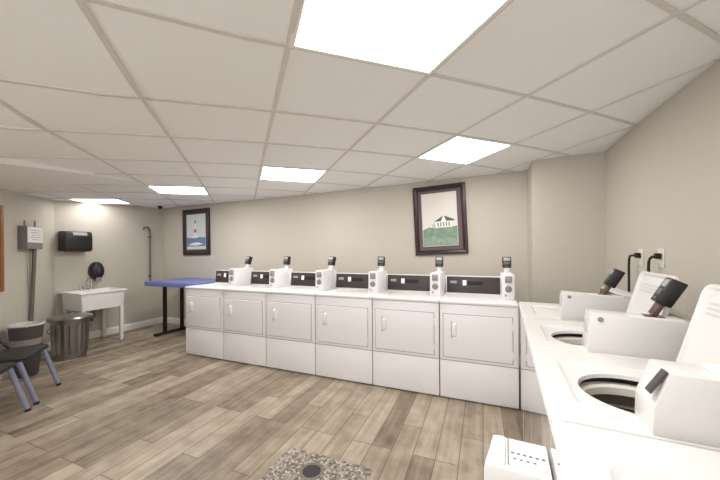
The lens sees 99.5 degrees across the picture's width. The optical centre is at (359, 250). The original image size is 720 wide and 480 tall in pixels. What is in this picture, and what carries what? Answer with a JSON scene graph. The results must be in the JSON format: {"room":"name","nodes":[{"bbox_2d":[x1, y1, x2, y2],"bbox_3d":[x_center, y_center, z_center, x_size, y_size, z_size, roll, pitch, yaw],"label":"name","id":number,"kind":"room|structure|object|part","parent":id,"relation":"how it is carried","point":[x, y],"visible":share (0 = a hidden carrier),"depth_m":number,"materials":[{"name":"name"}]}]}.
{"room":"laundry","nodes":[
{"label":"laundry","id":0,"kind":"room"},
{"bbox_2d":[0,189,54,349],"bbox_3d":[-3.845,0.339,2.813,0.120,2.224,3.900,0,0,-25],"label":"wall","id":1,"kind":"structure","parent":0,"point":[18,207],"depth_m":3.89,"materials":[{"name":"paint"}]},
{"bbox_2d":[0,205,3,291],"bbox_3d":[-3.818,-0.024,2.925,0.028,0.980,1.220,0,0,-25],"label":"noticeboard","id":2,"kind":"object","parent":1,"relation":"attached to","point":[1,206],"visible":1,"depth_m":3.44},
{"bbox_2d":[0,342,50,379],"bbox_3d":[-3.776,1.393,2.841,0.016,0.116,3.900,0,0,-25],"label":"baseboard","id":3,"kind":"structure","parent":1,"relation":"attached to","point":[4,374],"depth_m":3.53,"materials":[{"name":"white wood"}]},
{"bbox_2d":[17,220,42,320],"bbox_3d":[-4.256,0.294,3.947,0.092,1.381,0.380,0,0,-25],"label":"control box","id":4,"kind":"object","parent":1,"relation":"attached to","point":[28,237],"visible":0.98,"depth_m":3.96,"materials":[{"name":"grey metal"}]},
{"bbox_3d":[-4.219,-0.059,3.964,0.003,0.074,0.358,0,0,-25],"label":"plate","id":5,"kind":"part","parent":4,"relation":"part of","materials":[{"name":"grey metal"}]},
{"bbox_2d":[0,158,131,191],"bbox_3d":[-3.549,-0.705,2.574,1.650,0.202,2.115,0,0,6],"label":"soffit","id":6,"kind":"object","parent":1,"relation":"attached to","point":[15,175],"depth_m":3.02,"materials":[{"name":"white painted drywall"}]},
{"bbox_2d":[54,200,162,331],"bbox_3d":[-4.356,0.298,5.407,0.120,2.312,1.680,0,0,22],"label":"wall","id":7,"kind":"structure","parent":0,"point":[120,243],"depth_m":5.38,"materials":[{"name":"paint"}]},
{"bbox_2d":[58,231,92,251],"bbox_3d":[-4.443,-0.137,4.768,0.200,0.316,0.350,0,0,22],"label":"paper towel dispenser","id":8,"kind":"object","parent":7,"relation":"attached to","point":[68,241],"visible":1,"depth_m":4.68,"materials":[{"name":"black plastic"}]},
{"bbox_2d":[88,262,103,280],"bbox_3d":[-4.363,0.349,5.060,0.126,0.320,0.198,0,0,22],"label":"soap dispenser","id":9,"kind":"object","parent":7,"relation":"attached to","point":[95,269],"visible":1,"depth_m":5.01,"materials":[{"name":"black plastic"}]},
{"bbox_2d":[89,317,162,338],"bbox_3d":[-4.286,1.396,5.382,0.016,0.116,1.680,0,0,22],"label":"baseboard","id":10,"kind":"structure","parent":7,"relation":"attached to","point":[98,333],"depth_m":5.55,"materials":[{"name":"white wood"}]},
{"bbox_2d":[143,226,151,280],"bbox_3d":[-4.073,0.065,5.843,0.056,1.055,0.178,0,0,6],"label":"pipe","id":11,"kind":"object","parent":7,"relation":"attached to","point":[149,236],"visible":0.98,"depth_m":5.89,"materials":[{"name":"grey metal"}]},
{"bbox_2d":[0,323,522,479],"bbox_3d":[-1.815,1.488,1.898,7.800,0.100,6.900,0,0,22],"label":"floor","id":12,"kind":"structure","parent":0,"point":[139,406],"depth_m":2.54,"materials":[{"name":"brown wood"}]},
{"bbox_2d":[0,362,30,411],"bbox_3d":[-3.156,1.037,2.422,0.614,0.820,0.492,0,0,-26],"label":"folding chair","id":13,"kind":"object","parent":12,"relation":"on","point":[8,366],"visible":1,"depth_m":2.70,"materials":[{"name":"black metal"}]},
{"bbox_3d":[-3.126,1.009,2.437,0.395,0.052,0.470,0,0,-26],"label":"seat","id":14,"kind":"part","parent":13,"relation":"part of","materials":[{"name":"black plastic"}]},
{"bbox_3d":[-3.049,1.235,2.723,0.159,0.410,0.041,0,0,-26],"label":"leg","id":15,"kind":"part","parent":13,"relation":"part of","materials":[{"name":"grey metal"}]},
{"bbox_2d":[6,321,44,377],"bbox_3d":[-3.889,1.150,3.556,0.310,0.603,0.313,0,0,22],"label":"waste bin","id":16,"kind":"object","parent":12,"relation":"on","point":[28,333],"visible":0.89,"depth_m":3.49,"materials":[{"name":"grey plastic"}]},
{"bbox_2d":[0,338,60,404],"bbox_3d":[-3.406,1.038,2.954,0.614,0.820,0.492,0,0,-26],"label":"folding chair","id":17,"kind":"object","parent":12,"relation":"on","point":[10,354],"visible":0.97,"depth_m":2.94,"materials":[{"name":"dark grey plastic"},{"name":"grey metal"}]},
{"bbox_3d":[-3.376,1.011,2.968,0.395,0.052,0.470,0,0,-26],"label":"seat","id":18,"kind":"part","parent":17,"relation":"part of","materials":[{"name":"black plastic"}]},
{"bbox_3d":[-3.103,1.236,2.849,0.159,0.410,0.041,0,0,-26],"label":"leg","id":19,"kind":"part","parent":17,"relation":"part of","materials":[{"name":"grey metal"}]},
{"bbox_3d":[-3.298,1.237,3.254,0.159,0.410,0.041,0,0,-26],"label":"leg","id":20,"kind":"part","parent":17,"relation":"part of","materials":[{"name":"grey metal"}]},
{"bbox_2d":[46,311,92,360],"bbox_3d":[-3.956,1.142,4.165,0.466,0.619,0.466,0,0,22],"label":"trash can","id":21,"kind":"object","parent":12,"relation":"on","point":[69,332],"visible":1,"depth_m":4.03,"materials":[{"name":"metal"}]},
{"bbox_3d":[-3.957,0.901,4.165,0.466,0.078,0.466,0,0,22],"label":"lid","id":22,"kind":"part","parent":21,"relation":"part of","materials":[{"name":"metal"}]},
{"bbox_2d":[58,277,126,339],"bbox_3d":[-4.198,0.940,4.817,0.585,1.027,0.650,0,0,22],"label":"utility sink","id":23,"kind":"object","parent":12,"relation":"on","point":[87,299],"visible":0.88,"depth_m":4.74,"materials":[{"name":"white plastic"}]},
{"bbox_2d":[79,277,93,289],"bbox_3d":[-4.339,0.528,4.873,0.167,0.202,0.184,0,0,22],"label":"faucet","id":24,"kind":"object","parent":23,"relation":"on","point":[86,283],"depth_m":4.88,"materials":[{"name":"silver metal"}]},
{"bbox_2d":[58,287,126,311],"bbox_3d":[-4.199,0.763,4.817,0.585,0.270,0.650,0,0,22],"label":"basin","id":25,"kind":"object","parent":23,"relation":"in","point":[87,299],"depth_m":4.64,"materials":[{"name":"white plastic"}]},
{"bbox_3d":[-4.317,1.162,5.141,0.048,0.585,0.048,0,0,22],"label":"leg","id":26,"kind":"part","parent":23,"relation":"part of","materials":[{"name":"white plastic"}]},
{"bbox_3d":[-3.886,1.159,4.967,0.048,0.585,0.048,0,0,22],"label":"leg","id":27,"kind":"part","parent":23,"relation":"part of","materials":[{"name":"white plastic"}]},
{"bbox_2d":[144,278,214,336],"bbox_3d":[-2.954,0.983,5.303,1.200,0.925,0.770,0,0,22],"label":"folding table","id":28,"kind":"object","parent":12,"relation":"on","point":[180,283],"visible":0.46,"depth_m":5.26,"materials":[{"name":"blue laminate"}]},
{"bbox_2d":[185,256,253,358],"bbox_3d":[-1.978,0.764,4.449,0.687,1.351,0.784,0,0,22],"label":"dryer","id":29,"kind":"object","parent":12,"relation":"on","point":[204,302],"visible":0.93,"depth_m":4.14,"materials":[{"name":"white metal"}]},
{"bbox_3d":[-2.309,0.774,4.171,0.042,0.133,0.021,0,0,22],"label":"handle","id":30,"kind":"part","parent":29,"relation":"part of","materials":[{"name":"white plastic"}]},
{"bbox_3d":[-2.118,0.832,4.118,0.600,0.407,0.024,0,0,22],"label":"door","id":31,"kind":"part","parent":29,"relation":"part of","materials":[{"name":"white metal"}]},
{"bbox_3d":[-2.105,1.251,4.126,0.680,0.354,0.020,0,0,22],"label":"panel","id":32,"kind":"part","parent":29,"relation":"part of","materials":[{"name":"white metal"}]},
{"bbox_3d":[-2.107,0.800,4.126,0.680,0.535,0.020,0,0,22],"label":"panel","id":33,"kind":"part","parent":29,"relation":"part of","materials":[{"name":"white metal"}]},
{"bbox_2d":[185,283,249,290],"bbox_3d":[-1.976,0.513,4.460,0.687,0.031,0.762,0,0,22],"label":"countertop","id":34,"kind":"structure","parent":29,"relation":"on","point":[211,286],"depth_m":4.21,"materials":[{"name":"white metal"}]},
{"bbox_3d":[-1.974,0.397,4.610,0.546,0.177,0.032,0,0,22],"label":"control panel","id":35,"kind":"part","parent":29,"relation":"part of","materials":[{"name":"black plastic"}]},
{"bbox_2d":[223,256,292,365],"bbox_3d":[-1.338,0.759,4.192,0.687,1.352,0.784,0,0,22],"label":"dryer","id":36,"kind":"object","parent":12,"relation":"on","point":[244,307],"visible":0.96,"depth_m":3.88,"materials":[{"name":"white metal"}]},
{"bbox_3d":[-1.669,0.770,3.914,0.042,0.133,0.021,0,0,22],"label":"handle","id":37,"kind":"part","parent":36,"relation":"part of","materials":[{"name":"white plastic"}]},
{"bbox_3d":[-1.478,0.828,3.860,0.600,0.407,0.024,0,0,22],"label":"door","id":38,"kind":"part","parent":36,"relation":"part of","materials":[{"name":"white metal"}]},
{"bbox_3d":[-1.467,0.796,3.869,0.680,0.535,0.020,0,0,22],"label":"panel","id":39,"kind":"part","parent":36,"relation":"part of","materials":[{"name":"white metal"}]},
{"bbox_3d":[-1.464,1.247,3.869,0.680,0.354,0.020,0,0,22],"label":"panel","id":40,"kind":"part","parent":36,"relation":"part of","materials":[{"name":"white metal"}]},
{"bbox_2d":[223,284,288,292],"bbox_3d":[-1.336,0.509,4.202,0.687,0.031,0.762,0,0,22],"label":"countertop","id":41,"kind":"structure","parent":36,"relation":"on","point":[245,288],"depth_m":3.95,"materials":[{"name":"white metal"}]},
{"bbox_3d":[-1.333,0.393,4.352,0.546,0.177,0.032,0,0,22],"label":"control panel","id":42,"kind":"part","parent":36,"relation":"part of","materials":[{"name":"black plastic"}]},
{"bbox_2d":[266,256,336,374],"bbox_3d":[-0.698,0.756,3.934,0.687,1.352,0.784,0,0,22],"label":"dryer","id":43,"kind":"object","parent":12,"relation":"on","point":[291,310],"visible":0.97,"depth_m":3.62,"materials":[{"name":"white metal"}]},
{"bbox_3d":[-1.029,0.766,3.656,0.042,0.133,0.021,0,0,22],"label":"handle","id":44,"kind":"part","parent":43,"relation":"part of","materials":[{"name":"white plastic"}]},
{"bbox_3d":[-0.838,0.824,3.603,0.600,0.407,0.024,0,0,22],"label":"door","id":45,"kind":"part","parent":43,"relation":"part of","materials":[{"name":"white metal"}]},
{"bbox_3d":[-0.827,0.792,3.611,0.680,0.535,0.020,0,0,22],"label":"panel","id":46,"kind":"part","parent":43,"relation":"part of","materials":[{"name":"white metal"}]},
{"bbox_3d":[-0.824,1.243,3.611,0.680,0.354,0.020,0,0,22],"label":"panel","id":47,"kind":"part","parent":43,"relation":"part of","materials":[{"name":"white metal"}]},
{"bbox_2d":[266,286,333,295],"bbox_3d":[-0.696,0.505,3.944,0.687,0.031,0.762,0,0,22],"label":"countertop","id":48,"kind":"structure","parent":43,"relation":"on","point":[291,290],"depth_m":3.69,"materials":[{"name":"white metal"}]},
{"bbox_3d":[-0.693,0.389,4.095,0.546,0.177,0.032,0,0,22],"label":"control panel","id":49,"kind":"part","parent":43,"relation":"part of","materials":[{"name":"black plastic"}]},
{"bbox_2d":[259,446,372,479],"bbox_3d":[-0.320,1.426,1.824,0.630,0.014,0.600,0,0,22],"label":"floor drain","id":50,"kind":"object","parent":12,"relation":"on","point":[295,463],"visible":1,"depth_m":1.99,"materials":[{"name":"stone"}]},
{"bbox_2d":[315,256,387,383],"bbox_3d":[-0.058,0.752,3.676,0.687,1.352,0.784,0,0,22],"label":"dryer","id":51,"kind":"object","parent":12,"relation":"on","point":[344,313],"visible":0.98,"depth_m":3.36,"materials":[{"name":"white metal"}]},
{"bbox_3d":[-0.389,0.762,3.398,0.042,0.133,0.021,0,0,22],"label":"handle","id":52,"kind":"part","parent":51,"relation":"part of","materials":[{"name":"white plastic"}]},
{"bbox_3d":[-0.198,0.820,3.345,0.600,0.407,0.024,0,0,22],"label":"door","id":53,"kind":"part","parent":51,"relation":"part of","materials":[{"name":"white metal"}]},
{"bbox_3d":[-0.187,0.788,3.353,0.680,0.535,0.020,0,0,22],"label":"panel","id":54,"kind":"part","parent":51,"relation":"part of","materials":[{"name":"white metal"}]},
{"bbox_3d":[-0.184,1.239,3.353,0.680,0.354,0.020,0,0,22],"label":"panel","id":55,"kind":"part","parent":51,"relation":"part of","materials":[{"name":"white metal"}]},
{"bbox_2d":[315,288,386,298],"bbox_3d":[-0.055,0.501,3.687,0.687,0.031,0.762,0,0,22],"label":"countertop","id":56,"kind":"structure","parent":51,"relation":"on","point":[336,292],"depth_m":3.44,"materials":[{"name":"white metal"}]},
{"bbox_3d":[-0.053,0.385,3.837,0.546,0.177,0.032,0,0,22],"label":"control panel","id":57,"kind":"part","parent":51,"relation":"part of","materials":[{"name":"black plastic"}]},
{"bbox_2d":[372,257,445,394],"bbox_3d":[0.582,0.748,3.419,0.687,1.352,0.784,0,0,22],"label":"dryer","id":58,"kind":"object","parent":12,"relation":"on","point":[406,316],"visible":0.99,"depth_m":3.10,"materials":[{"name":"white metal"}]},
{"bbox_3d":[0.251,0.758,3.141,0.042,0.133,0.021,0,0,22],"label":"handle","id":59,"kind":"part","parent":58,"relation":"part of","materials":[{"name":"white plastic"}]},
{"bbox_3d":[0.442,0.816,3.087,0.600,0.407,0.024,0,0,22],"label":"door","id":60,"kind":"part","parent":58,"relation":"part of","materials":[{"name":"white metal"}]},
{"bbox_3d":[0.456,1.235,3.096,0.680,0.354,0.020,0,0,22],"label":"panel","id":61,"kind":"part","parent":58,"relation":"part of","materials":[{"name":"white metal"}]},
{"bbox_3d":[0.453,0.784,3.096,0.680,0.535,0.020,0,0,22],"label":"panel","id":62,"kind":"part","parent":58,"relation":"part of","materials":[{"name":"white metal"}]},
{"bbox_3d":[0.587,0.381,3.579,0.546,0.177,0.032,0,0,22],"label":"control panel","id":63,"kind":"part","parent":58,"relation":"part of","materials":[{"name":"black plastic"}]},
{"bbox_2d":[372,291,445,302],"bbox_3d":[0.585,0.497,3.429,0.687,0.031,0.762,0,0,22],"label":"countertop","id":64,"kind":"structure","parent":58,"relation":"on","point":[386,295],"depth_m":3.19,"materials":[{"name":"white metal"}]},
{"bbox_2d":[439,257,518,408],"bbox_3d":[1.222,0.744,3.161,0.687,1.351,0.784,0,0,22],"label":"dryer","id":65,"kind":"object","parent":12,"relation":"on","point":[479,333],"visible":1,"depth_m":2.84,"materials":[{"name":"white metal"}]},
{"bbox_3d":[0.891,0.754,2.883,0.042,0.133,0.021,0,0,22],"label":"handle","id":66,"kind":"part","parent":65,"relation":"part of","materials":[{"name":"white plastic"}]},
{"bbox_3d":[1.227,0.377,3.322,0.546,0.177,0.032,0,0,22],"label":"control panel","id":67,"kind":"part","parent":65,"relation":"part of","materials":[{"name":"black plastic"}]},
{"bbox_3d":[1.082,0.812,2.829,0.600,0.407,0.024,0,0,22],"label":"door","id":68,"kind":"part","parent":65,"relation":"part of","materials":[{"name":"white metal"}]},
{"bbox_2d":[439,293,518,307],"bbox_3d":[1.225,0.493,3.171,0.687,0.031,0.762,0,0,22],"label":"countertop","id":69,"kind":"structure","parent":65,"relation":"on","point":[449,298],"depth_m":2.92,"materials":[{"name":"white metal"}]},
{"bbox_3d":[1.096,1.231,2.838,0.680,0.354,0.020,0,0,22],"label":"panel","id":70,"kind":"part","parent":65,"relation":"part of","materials":[{"name":"white metal"}]},
{"bbox_3d":[1.093,0.780,2.838,0.680,0.535,0.020,0,0,22],"label":"panel","id":71,"kind":"part","parent":65,"relation":"part of","materials":[{"name":"white metal"}]},
{"bbox_2d":[484,435,552,479],"bbox_3d":[0.468,1.012,0.908,0.172,0.825,0.166,0,0,25],"label":"appliance","id":72,"kind":"object","parent":12,"relation":"on","point":[507,459],"visible":1,"depth_m":0.87,"materials":[{"name":"white plastic"}]},
{"bbox_3d":[0.497,0.608,0.901,0.103,0.006,0.126,0,0,25],"label":"panel","id":73,"kind":"part","parent":72,"relation":"part of","materials":[{"name":"white paper"}]},
{"bbox_2d":[519,268,632,441],"bbox_3d":[1.644,0.769,2.376,0.700,1.296,0.712,0,0,25],"label":"washer","id":74,"kind":"object","parent":12,"relation":"on","point":[572,305],"visible":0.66,"depth_m":2.09,"materials":[{"name":"white metal"}]},
{"bbox_3d":[1.612,0.491,2.334,0.464,0.020,0.400,0,0,25],"label":"lid","id":75,"kind":"part","parent":74,"relation":"part of","materials":[{"name":"white metal"}]},
{"bbox_3d":[1.649,0.265,2.057,0.071,0.073,0.076,0,0,32],"label":"stem","id":76,"kind":"part","parent":74,"relation":"part of","materials":[{"name":"brown metal"}]},
{"bbox_3d":[1.622,0.303,2.054,0.220,0.015,0.088,0,0,25],"label":"plate","id":77,"kind":"part","parent":74,"relation":"part of","materials":[{"name":"white plastic"}]},
{"bbox_2d":[523,271,692,443],"bbox_3d":[1.326,0.768,1.703,0.700,1.301,0.712,0,0,25],"label":"washer","id":78,"kind":"object","parent":12,"relation":"on","point":[650,327],"visible":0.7,"depth_m":1.41,"materials":[{"name":"white metal"}]},
{"bbox_2d":[640,282,658,293],"bbox_3d":[1.513,0.200,1.590,0.013,0.044,0.240,0,0,25],"label":"print","id":79,"kind":"object","parent":78,"relation":"attached to","point":[645,287],"depth_m":1.61},
{"bbox_3d":[1.481,0.291,1.572,0.113,0.348,0.400,0,0,25],"label":"lid","id":80,"kind":"part","parent":78,"relation":"part of","materials":[{"name":"white metal"}]},
{"bbox_3d":[1.331,0.267,1.384,0.071,0.073,0.076,0,0,32],"label":"stem","id":81,"kind":"part","parent":78,"relation":"part of","materials":[{"name":"brown metal"}]},
{"bbox_3d":[1.304,0.305,1.381,0.220,0.015,0.088,0,0,25],"label":"plate","id":82,"kind":"part","parent":78,"relation":"part of","materials":[{"name":"white plastic"}]},
{"bbox_2d":[531,284,719,469],"bbox_3d":[1.020,0.770,1.056,0.700,1.301,0.712,0,0,25],"label":"washer","id":83,"kind":"object","parent":12,"relation":"on","point":[678,402],"visible":0.78,"depth_m":0.97,"materials":[{"name":"white metal"}]},
{"bbox_2d":[590,394,634,413],"bbox_3d":[0.973,0.756,1.055,0.376,0.354,0.376,0,0,25],"label":"basket","id":84,"kind":"object","parent":83,"relation":"on","point":[626,402],"depth_m":1.22,"materials":[{"name":"metal"}]},
{"bbox_3d":[1.136,0.293,0.943,0.113,0.348,0.400,0,0,25],"label":"lid","id":85,"kind":"part","parent":83,"relation":"part of","materials":[{"name":"white metal"}]},
{"bbox_3d":[0.997,0.307,0.734,0.220,0.015,0.088,0,0,25],"label":"plate","id":86,"kind":"part","parent":83,"relation":"part of","materials":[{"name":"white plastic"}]},
{"bbox_2d":[705,302,719,318],"bbox_3d":[1.168,0.202,0.961,0.013,0.044,0.240,0,0,25],"label":"print","id":87,"kind":"object","parent":83,"relation":"attached to","point":[712,309],"depth_m":1.04},
{"bbox_2d":[551,420,719,479],"bbox_3d":[0.713,0.774,0.406,0.700,1.296,0.712,0,0,25],"label":"washer","id":88,"kind":"object","parent":12,"relation":"on","point":[578,452],"visible":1,"depth_m":0.71,"materials":[{"name":"white metal"}]},
{"bbox_2d":[162,171,527,330],"bbox_3d":[-0.583,0.219,4.859,7.290,2.424,0.120,0,0,22],"label":"wall","id":89,"kind":"structure","parent":0,"point":[355,227],"depth_m":4.61,"materials":[{"name":"paint"}]},
{"bbox_2d":[167,317,185,324],"bbox_3d":[-0.962,1.375,4.941,6.512,0.116,0.016,0,0,22],"label":"baseboard","id":90,"kind":"structure","parent":89,"relation":"attached to","point":[171,320],"depth_m":6.02,"materials":[{"name":"white wood"}]},
{"bbox_2d":[182,208,210,254],"bbox_3d":[-3.112,-0.348,5.789,0.690,0.875,0.036,-1,0,22],"label":"framed picture","id":91,"kind":"object","parent":89,"relation":"attached to","point":[195,222],"visible":1,"depth_m":5.78,"materials":[{"name":"brown wood"}]},
{"bbox_2d":[187,214,205,248],"bbox_3d":[-3.113,-0.353,5.788,0.480,0.655,0.005,-1,0,22],"label":"print","id":92,"kind":"object","parent":91,"relation":"attached to","point":[196,223],"depth_m":5.78,"materials":[{"name":"multicoloured paper"}]},
{"bbox_2d":[412,182,468,255],"bbox_3d":[1.071,-0.412,4.105,0.728,0.963,0.036,0,0,22],"label":"framed picture","id":93,"kind":"object","parent":89,"relation":"attached to","point":[440,214],"visible":1,"depth_m":4.10,"materials":[{"name":"brown wood"}]},
{"bbox_2d":[421,191,457,245],"bbox_3d":[1.068,-0.419,4.105,0.449,0.704,0.005,-3,-1,22],"label":"print","id":94,"kind":"object","parent":93,"relation":"attached to","point":[439,209],"depth_m":4.10,"materials":[{"name":"multicoloured paper"}]},
{"bbox_2d":[0,0,719,207],"bbox_3d":[-1.863,-0.821,1.858,7.412,0.462,6.642,0,0,22],"label":"ceiling","id":95,"kind":"structure","parent":0,"point":[530,44],"depth_m":1.69,"materials":[{"name":"tile"}]},
{"bbox_2d":[69,199,130,203],"bbox_3d":[-4.147,-0.791,4.901,0.591,0.071,0.704,0,0,-21],"label":"ceiling light","id":96,"kind":"object","parent":95,"relation":"attached to","point":[97,201],"visible":0.87,"depth_m":4.89,"materials":[{"name":"white plastic"}]},
{"bbox_2d":[147,186,208,194],"bbox_3d":[-2.494,-0.838,4.244,0.706,0.058,0.610,0,0,-26],"label":"ceiling light","id":97,"kind":"object","parent":95,"relation":"attached to","point":[159,189],"visible":0.96,"depth_m":4.22,"materials":[{"name":"white plastic"}]},
{"bbox_2d":[259,166,327,182],"bbox_3d":[-0.808,-0.896,3.619,0.785,0.047,0.648,0,0,-26],"label":"ceiling light","id":98,"kind":"object","parent":95,"relation":"attached to","point":[266,172],"visible":0.93,"depth_m":3.58,"materials":[{"name":"white plastic"}]},
{"bbox_2d":[0,0,719,208],"bbox_3d":[-1.859,-0.832,1.858,7.181,0.343,6.413,0,0,22],"label":"ceiling grid","id":99,"kind":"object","parent":95,"relation":"attached to","point":[673,11],"depth_m":1.78,"materials":[{"name":"white metal"}]},
{"bbox_2d":[288,0,511,74],"bbox_3d":[0.159,-0.876,1.083,0.790,0.077,0.705,0,0,-26],"label":"ceiling light","id":100,"kind":"object","parent":95,"relation":"attached to","point":[416,36],"visible":1,"depth_m":1.19,"materials":[{"name":"white plastic"}]},
{"bbox_2d":[417,135,512,164],"bbox_3d":[1.000,-0.967,2.973,0.748,0.044,0.631,0,0,-26],"label":"ceiling light","id":101,"kind":"object","parent":95,"relation":"attached to","point":[458,149],"visible":1,"depth_m":2.93,"materials":[{"name":"white plastic"}]},
{"bbox_2d":[527,151,605,303],"bbox_3d":[2.285,0.195,3.424,0.658,2.436,0.400,0,0,22],"label":"wall","id":102,"kind":"structure","parent":0,"point":[566,196],"depth_m":3.24,"materials":[{"name":"paint"}]},
{"bbox_2d":[605,59,719,313],"bbox_3d":[1.525,0.193,0.496,0.120,2.449,6.400,0,0,22],"label":"wall","id":103,"kind":"structure","parent":0,"point":[663,175],"depth_m":2.00,"materials":[{"name":"paint"}]},
{"bbox_2d":[627,253,640,291],"bbox_3d":[2.212,0.386,2.462,0.044,0.734,0.106,0,0,-7],"label":"power cord","id":104,"kind":"object","parent":103,"relation":"attached to","point":[636,255],"visible":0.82,"depth_m":2.50,"materials":[{"name":"black rubber"}]},
{"bbox_2d":[638,249,643,265],"bbox_3d":[2.232,0.053,2.426,0.009,0.136,0.084,0,0,22],"label":"wall outlet","id":105,"kind":"object","parent":103,"relation":"attached to","point":[640,260],"visible":0.88,"depth_m":2.41,"materials":[{"name":"white plastic"}]},
{"bbox_2d":[647,253,661,271],"bbox_3d":[2.095,0.237,2.173,0.061,0.434,0.071,0,0,22],"label":"power cord","id":106,"kind":"object","parent":103,"relation":"attached to","point":[655,255],"visible":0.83,"depth_m":2.17,"materials":[{"name":"black rubber"}]},
{"bbox_2d":[658,248,664,267],"bbox_3d":[2.120,0.054,2.148,0.009,0.136,0.084,0,0,22],"label":"wall outlet","id":107,"kind":"object","parent":103,"relation":"attached to","point":[661,262],"visible":0.9,"depth_m":2.13,"materials":[{"name":"white plastic"}]}
]}

